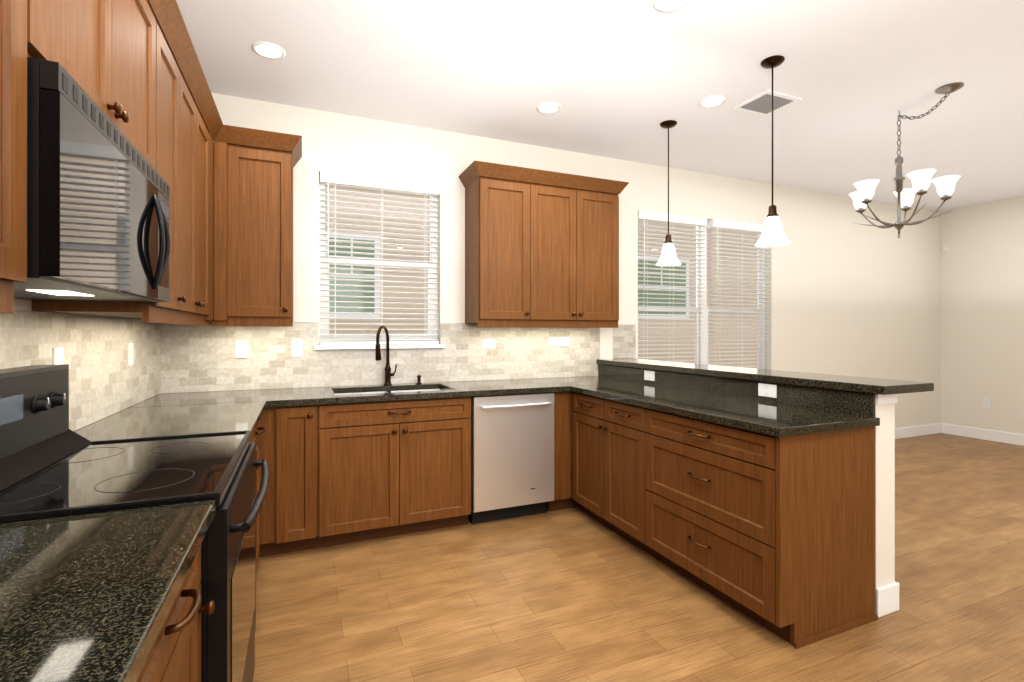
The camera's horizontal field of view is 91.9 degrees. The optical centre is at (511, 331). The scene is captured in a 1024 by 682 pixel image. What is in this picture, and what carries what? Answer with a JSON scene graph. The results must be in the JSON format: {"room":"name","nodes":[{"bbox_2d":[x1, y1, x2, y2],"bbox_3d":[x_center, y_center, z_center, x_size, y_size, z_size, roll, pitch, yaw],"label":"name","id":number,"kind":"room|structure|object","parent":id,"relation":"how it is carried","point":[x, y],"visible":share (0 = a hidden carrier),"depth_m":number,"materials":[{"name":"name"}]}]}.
{"room":"kitchen","nodes":[
{"label":"kitchen","id":0,"kind":"room"},
{"bbox_2d":[0,298,160,430],"bbox_3d":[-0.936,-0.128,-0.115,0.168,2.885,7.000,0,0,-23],"label":"backsplash","id":1,"kind":"structure","parent":0,"point":[105,380],"depth_m":2.09,"materials":[{"name":"beige tile"}]},
{"bbox_2d":[0,0,55,303],"bbox_3d":[-0.910,-0.615,0.466,0.345,1.090,1.018,0,0,-23],"label":"upper cabinet","id":2,"kind":"object","parent":1,"relation":"attached to","point":[17,17],"depth_m":0.91,"materials":[{"name":"brown wood"}]},
{"bbox_2d":[53,347,63,364],"bbox_3d":[-1.655,0.115,1.807,0.007,0.116,0.072,0,0,-23],"label":"electrical outlet","id":3,"kind":"object","parent":1,"relation":"attached to","point":[58,356],"visible":0.5,"depth_m":1.80,"materials":[{"name":"white plastic"}]},
{"bbox_2d":[36,0,155,169],"bbox_3d":[-1.264,-0.848,1.300,0.345,0.625,0.904,0,0,-23],"label":"upper cabinet","id":4,"kind":"object","parent":1,"relation":"attached to","point":[133,69],"depth_m":1.36,"materials":[{"name":"brown wood"}]},
{"bbox_2d":[14,57,169,302],"bbox_3d":[-1.226,-0.317,1.316,0.426,0.427,0.894,0,0,-23],"label":"microwave","id":5,"kind":"object","parent":4,"relation":"attached to","point":[98,207],"visible":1,"depth_m":1.12,"materials":[{"name":"black"}]},
{"bbox_2d":[32,0,187,319],"bbox_3d":[-1.514,-0.615,1.890,0.345,1.090,0.489,0,0,-23],"label":"upper cabinet","id":6,"kind":"object","parent":1,"relation":"attached to","point":[171,70],"depth_m":2.02,"materials":[{"name":"brown wood"}]},
{"bbox_2d":[128,343,132,365],"bbox_3d":[-1.980,0.115,2.571,0.007,0.116,0.072,0,0,-23],"label":"electrical outlet","id":7,"kind":"object","parent":1,"relation":"attached to","point":[130,353],"visible":1,"depth_m":2.56,"materials":[{"name":"white plastic"}]},
{"bbox_2d":[156,72,211,323],"bbox_3d":[-1.720,-0.615,2.375,0.345,1.090,0.801,0,0,-23],"label":"upper cabinet","id":8,"kind":"object","parent":1,"relation":"attached to","point":[199,126],"depth_m":2.52,"materials":[{"name":"brown wood"}]},
{"bbox_2d":[142,120,227,323],"bbox_3d":[-1.869,-0.615,2.811,0.413,1.090,0.234,0,0,-23],"label":"upper cabinet","id":9,"kind":"object","parent":1,"relation":"attached to","point":[219,133],"depth_m":2.97,"materials":[{"name":"brown wood"}]},
{"bbox_2d":[161,93,939,427],"bbox_3d":[1.649,-0.128,4.867,8.900,2.885,0.168,0,0,-23],"label":"wall","id":10,"kind":"structure","parent":0,"point":[845,295],"depth_m":4.32,"materials":[{"name":"beige paint"}]},
{"bbox_2d":[236,340,247,357],"bbox_3d":[-1.805,0.115,3.305,0.072,0.116,0.007,0,0,-23],"label":"electrical outlet","id":11,"kind":"object","parent":10,"relation":"attached to","point":[241,349],"visible":1,"depth_m":3.30,"materials":[{"name":"white plastic"}]},
{"bbox_2d":[228,136,295,323],"bbox_3d":[-1.657,-0.615,3.192,0.447,1.090,0.345,0,0,-23],"label":"upper cabinet","id":12,"kind":"object","parent":10,"relation":"attached to","point":[260,172],"depth_m":3.06,"materials":[{"name":"brown wood"}]},
{"bbox_2d":[292,340,302,356],"bbox_3d":[-1.492,0.115,3.438,0.072,0.116,0.008,0,0,-23],"label":"light switch","id":13,"kind":"object","parent":10,"relation":"attached to","point":[297,348],"visible":1,"depth_m":3.44,"materials":[{"name":"white plastic"}]},
{"bbox_2d":[314,171,444,349],"bbox_3d":[-0.982,-0.508,3.722,0.940,1.263,0.170,0,0,-23],"label":"kitchen window","id":14,"kind":"structure","parent":10,"relation":"in","point":[429,339],"depth_m":3.69,"materials":[{"name":"white plastic"}]},
{"bbox_2d":[482,339,495,347],"bbox_3d":[-0.185,0.095,3.993,0.116,0.072,0.007,0,0,-23],"label":"electrical outlet","id":15,"kind":"object","parent":10,"relation":"attached to","point":[488,343],"visible":1,"depth_m":3.99,"materials":[{"name":"white plastic"}]},
{"bbox_2d":[462,169,537,324],"bbox_3d":[-0.089,-0.615,3.857,0.469,1.090,0.345,0,0,-23],"label":"upper cabinet","id":16,"kind":"object","parent":10,"relation":"attached to","point":[501,209],"depth_m":3.71,"materials":[{"name":"brown wood"}]},
{"bbox_2d":[549,337,568,345],"bbox_3d":[0.404,0.085,4.243,0.200,0.075,0.008,0,0,-23],"label":"light switch","id":17,"kind":"object","parent":10,"relation":"attached to","point":[564,341],"visible":1,"depth_m":4.24,"materials":[{"name":"white plastic"}]},
{"bbox_2d":[538,177,621,324],"bbox_3d":[0.420,-0.615,4.073,0.874,1.090,0.345,0,0,-23],"label":"upper cabinet","id":18,"kind":"object","parent":10,"relation":"attached to","point":[541,248],"depth_m":3.93,"materials":[{"name":"brown wood"}]},
{"bbox_2d":[638,211,770,369],"bbox_3d":[1.940,-0.211,4.963,1.790,1.828,0.170,0,0,-23],"label":"window blinds","id":19,"kind":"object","parent":10,"relation":"in","point":[701,309],"depth_m":4.98,"materials":[{"name":"white plastic"}]},
{"bbox_2d":[895,423,941,438],"bbox_3d":[3.238,1.250,5.448,5.045,0.130,0.018,0,0,-23],"label":"baseboard","id":20,"kind":"structure","parent":10,"relation":"attached to","point":[905,432],"depth_m":6.25,"materials":[{"name":"white wood"}]},
{"bbox_2d":[176,0,1023,211],"bbox_3d":[3.046,-1.620,1.576,8.900,0.100,7.400,0,0,-23],"label":"ceiling","id":21,"kind":"structure","parent":0,"point":[620,79],"depth_m":3.03,"materials":[{"name":"white paint"}]},
{"bbox_2d":[252,42,285,59],"bbox_3d":[-1.356,-1.565,2.760,0.170,0.008,0.170,0,0,-23],"label":"recessed light","id":22,"kind":"object","parent":21,"relation":"in","point":[268,50],"visible":1,"depth_m":2.75,"materials":[{"name":"white"}]},
{"bbox_2d":[536,102,560,113],"bbox_3d":[0.256,-1.565,3.466,0.170,0.008,0.170,0,0,-23],"label":"recessed light","id":23,"kind":"object","parent":21,"relation":"in","point":[548,107],"visible":1,"depth_m":3.46,"materials":[{"name":"white"}]},
{"bbox_2d":[656,120,680,265],"bbox_3d":[1.178,-1.038,3.726,0.184,1.061,0.184,0,0,-23],"label":"pendant light","id":24,"kind":"object","parent":21,"relation":"hanging from","point":[668,257],"visible":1,"depth_m":3.70,"materials":[{"name":"white glass"}]},
{"bbox_2d":[653,0,689,12],"bbox_3d":[0.755,-1.565,2.341,0.170,0.008,0.170,0,0,-23],"label":"recessed light","id":25,"kind":"object","parent":21,"relation":"in","point":[667,6],"visible":1,"depth_m":2.37,"materials":[{"name":"white"}]},
{"bbox_2d":[699,96,725,107],"bbox_3d":[1.361,-1.565,3.370,0.170,0.008,0.170,0,0,-23],"label":"recessed light","id":26,"kind":"object","parent":21,"relation":"in","point":[711,101],"visible":1,"depth_m":3.36,"materials":[{"name":"white"}]},
{"bbox_2d":[733,89,801,116],"bbox_3d":[1.744,-1.563,3.391,0.320,0.011,0.280,0,0,-23],"label":"ceiling vent","id":27,"kind":"object","parent":21,"relation":"in","point":[760,104],"visible":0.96,"depth_m":3.38,"materials":[{"name":"white metal"}]},
{"bbox_2d":[755,55,789,246],"bbox_3d":[1.510,-1.038,2.868,0.184,1.061,0.184,0,0,-23],"label":"pendant light","id":28,"kind":"object","parent":21,"relation":"hanging from","point":[773,235],"visible":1,"depth_m":2.84,"materials":[{"name":"white glass"}]},
{"bbox_2d":[849,82,963,237],"bbox_3d":[2.757,-1.117,3.479,0.633,0.906,0.730,0,0,-23],"label":"chandelier","id":29,"kind":"object","parent":21,"relation":"hanging from","point":[862,196],"visible":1,"depth_m":3.44,"materials":[{"name":"white glass"}]},
{"bbox_2d":[253,433,1023,681],"bbox_3d":[3.046,1.365,1.576,8.900,0.100,7.400,0,0,-23],"label":"floor","id":30,"kind":"structure","parent":0,"point":[575,594],"depth_m":2.36,"materials":[{"name":"brown wood"}]},
{"bbox_2d":[0,364,268,681],"bbox_3d":[-1.102,0.713,1.422,0.722,1.205,0.804,0,0,-23],"label":"range","id":31,"kind":"object","parent":30,"relation":"on","point":[52,465],"visible":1,"depth_m":1.35,"materials":[{"name":"black"}]},
{"bbox_2d":[136,640,155,681],"bbox_3d":[-0.596,0.872,0.073,0.615,0.886,1.117,0,0,-23],"label":"base cabinet","id":32,"kind":"object","parent":30,"relation":"on","point":[148,672],"depth_m":0.77,"materials":[{"name":"brown wood"}]},
{"bbox_2d":[156,546,211,681],"bbox_3d":[-0.884,0.872,0.751,0.615,0.886,0.598,0,0,-23],"label":"base cabinet","id":33,"kind":"object","parent":30,"relation":"on","point":[178,642],"depth_m":0.96,"materials":[{"name":"brown wood"}]},
{"bbox_2d":[0,500,215,681],"bbox_3d":[-0.622,0.409,0.168,0.643,0.037,1.876,0,0,-23],"label":"countertop","id":34,"kind":"structure","parent":33,"relation":"on","point":[88,597],"depth_m":0.76,"materials":[{"name":"black stone"}]},
{"bbox_2d":[212,413,263,612],"bbox_3d":[-1.512,0.872,2.231,0.615,0.886,1.001,0,0,-23],"label":"base cabinet","id":35,"kind":"object","parent":30,"relation":"on","point":[258,436],"depth_m":2.70,"materials":[{"name":"brown wood"}]},
{"bbox_2d":[74,399,271,441],"bbox_3d":[-1.481,0.409,2.214,0.660,0.037,0.946,0,0,-23],"label":"countertop","id":36,"kind":"structure","parent":35,"relation":"on","point":[140,420],"depth_m":2.21,"materials":[{"name":"black stone"}]},
{"bbox_2d":[292,404,331,551],"bbox_3d":[-1.340,0.872,3.180,0.287,0.886,0.615,0,0,-23],"label":"base cabinet","id":37,"kind":"object","parent":30,"relation":"on","point":[311,424],"depth_m":2.92,"materials":[{"name":"brown wood"}]},
{"bbox_2d":[332,415,470,545],"bbox_3d":[-0.828,0.995,3.397,0.965,0.640,0.615,0,0,-23],"label":"base cabinet","id":38,"kind":"object","parent":30,"relation":"on","point":[391,477],"depth_m":3.12,"materials":[{"name":"brown wood"}]},
{"bbox_2d":[468,392,553,523],"bbox_3d":[-0.081,0.874,3.661,0.610,0.881,0.656,0,0,-23],"label":"dishwasher","id":39,"kind":"object","parent":30,"relation":"on","point":[512,455],"visible":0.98,"depth_m":3.41,"materials":[{"name":"silver metal"}]},
{"bbox_2d":[547,391,567,510],"bbox_3d":[0.528,0.872,3.985,0.755,0.886,0.593,0,0,-23],"label":"base cabinet","id":40,"kind":"object","parent":30,"relation":"on","point":[560,501],"depth_m":3.59,"materials":[{"name":"brown wood"}]},
{"bbox_2d":[568,391,635,544],"bbox_3d":[0.880,0.872,3.336,0.614,0.886,0.836,0,0,-23],"label":"base cabinet","id":41,"kind":"object","parent":30,"relation":"on","point":[601,432],"depth_m":3.22,"materials":[{"name":"brown wood"}]},
{"bbox_2d":[140,359,647,406],"bbox_3d":[-0.441,0.335,3.544,3.613,0.184,0.647,0,0,-23],"label":"countertop","id":42,"kind":"structure","parent":41,"relation":"on","point":[312,395],"depth_m":3.24,"materials":[{"name":"black stone"}]},
{"bbox_2d":[375,326,396,384],"bbox_3d":[-0.902,0.171,3.555,0.175,0.435,0.207,0,0,-23],"label":"faucet","id":43,"kind":"object","parent":42,"relation":"on","point":[388,374],"visible":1,"depth_m":3.61,"materials":[{"name":"brown metal"}]},
{"bbox_2d":[335,389,442,395],"bbox_3d":[-0.814,0.522,3.389,0.800,0.186,0.445,0,0,-23],"label":"undermount sink","id":44,"kind":"object","parent":42,"relation":"in","point":[387,392],"visible":0.08,"depth_m":3.57,"materials":[{"name":"silver metal"}]},
{"bbox_2d":[416,375,421,383],"bbox_3d":[-0.697,0.357,3.709,0.044,0.064,0.058,0,0,-23],"label":"soap dispenser","id":45,"kind":"object","parent":42,"relation":"on","point":[419,379],"visible":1,"depth_m":3.71,"materials":[{"name":"brown metal"}]},
{"bbox_2d":[636,406,877,648],"bbox_3d":[1.201,0.872,2.579,0.614,0.886,0.929,0,0,-23],"label":"base cabinet","id":46,"kind":"object","parent":30,"relation":"on","point":[775,535],"depth_m":2.21,"materials":[{"name":"brown wood"}]},
{"bbox_2d":[568,360,933,436],"bbox_3d":[1.213,0.335,2.948,1.033,0.184,1.700,0,0,-23],"label":"countertop","id":47,"kind":"structure","parent":46,"relation":"on","point":[805,403],"depth_m":2.66,"materials":[{"name":"black stone"}]},
{"bbox_2d":[875,394,897,613],"bbox_3d":[1.303,0.800,3.378,0.148,1.030,2.317,0,0,-23],"label":"wall","id":48,"kind":"structure","parent":0,"point":[885,497],"depth_m":2.31,"materials":[{"name":"beige paint"}]},
{"bbox_2d":[644,370,654,380],"bbox_3d":[1.039,0.330,3.744,0.007,0.072,0.116,0,0,-23],"label":"outlet","id":49,"kind":"object","parent":48,"relation":"attached to","point":[649,375],"visible":1,"depth_m":3.74,"materials":[{"name":"white plastic"}]},
{"bbox_2d":[758,383,776,397],"bbox_3d":[1.441,0.330,2.795,0.007,0.072,0.116,0,0,-23],"label":"outlet","id":50,"kind":"object","parent":48,"relation":"attached to","point":[767,390],"visible":1,"depth_m":2.79,"materials":[{"name":"white plastic"}]},
{"bbox_2d":[876,582,898,612],"bbox_3d":[1.367,1.250,3.382,0.038,0.130,2.285,0,0,-23],"label":"baseboard","id":51,"kind":"structure","parent":48,"relation":"attached to","point":[887,599],"depth_m":2.31,"materials":[{"name":"white wood"}]},
{"bbox_2d":[940,196,1023,434],"bbox_3d":[7.032,-0.128,3.268,0.160,2.885,7.000,0,0,-23],"label":"wall","id":52,"kind":"structure","parent":0,"point":[981,307],"depth_m":6.05,"materials":[{"name":"beige paint"}]},
{"bbox_2d":[942,245,947,250],"bbox_3d":[5.604,-1.085,6.401,0.020,0.080,0.055,0,0,-23],"label":"thermostat","id":53,"kind":"object","parent":52,"relation":"attached to","point":[944,247],"visible":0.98,"depth_m":6.40,"materials":[{"name":"white plastic"}]},
{"bbox_2d":[942,423,1023,445],"bbox_3d":[6.944,1.250,3.246,0.018,0.130,6.968,0,0,-23],"label":"baseboard","id":54,"kind":"structure","parent":52,"relation":"attached to","point":[984,434],"depth_m":6.03,"materials":[{"name":"white wood"}]},
{"bbox_2d":[983,398,990,407],"bbox_3d":[5.773,0.865,6.019,0.007,0.116,0.072,0,0,-23],"label":"electrical outlet","id":55,"kind":"object","parent":52,"relation":"attached to","point":[986,402],"visible":1,"depth_m":6.02,"materials":[{"name":"white plastic"}]},
{"label":"outside","id":56,"kind":"structure","parent":0,"visible":0},
{"bbox_2d":[325,185,757,368],"bbox_3d":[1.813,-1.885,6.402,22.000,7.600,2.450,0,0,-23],"label":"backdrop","id":57,"kind":"structure","parent":56,"point":[730,341],"depth_m":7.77,"materials":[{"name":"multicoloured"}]}
]}

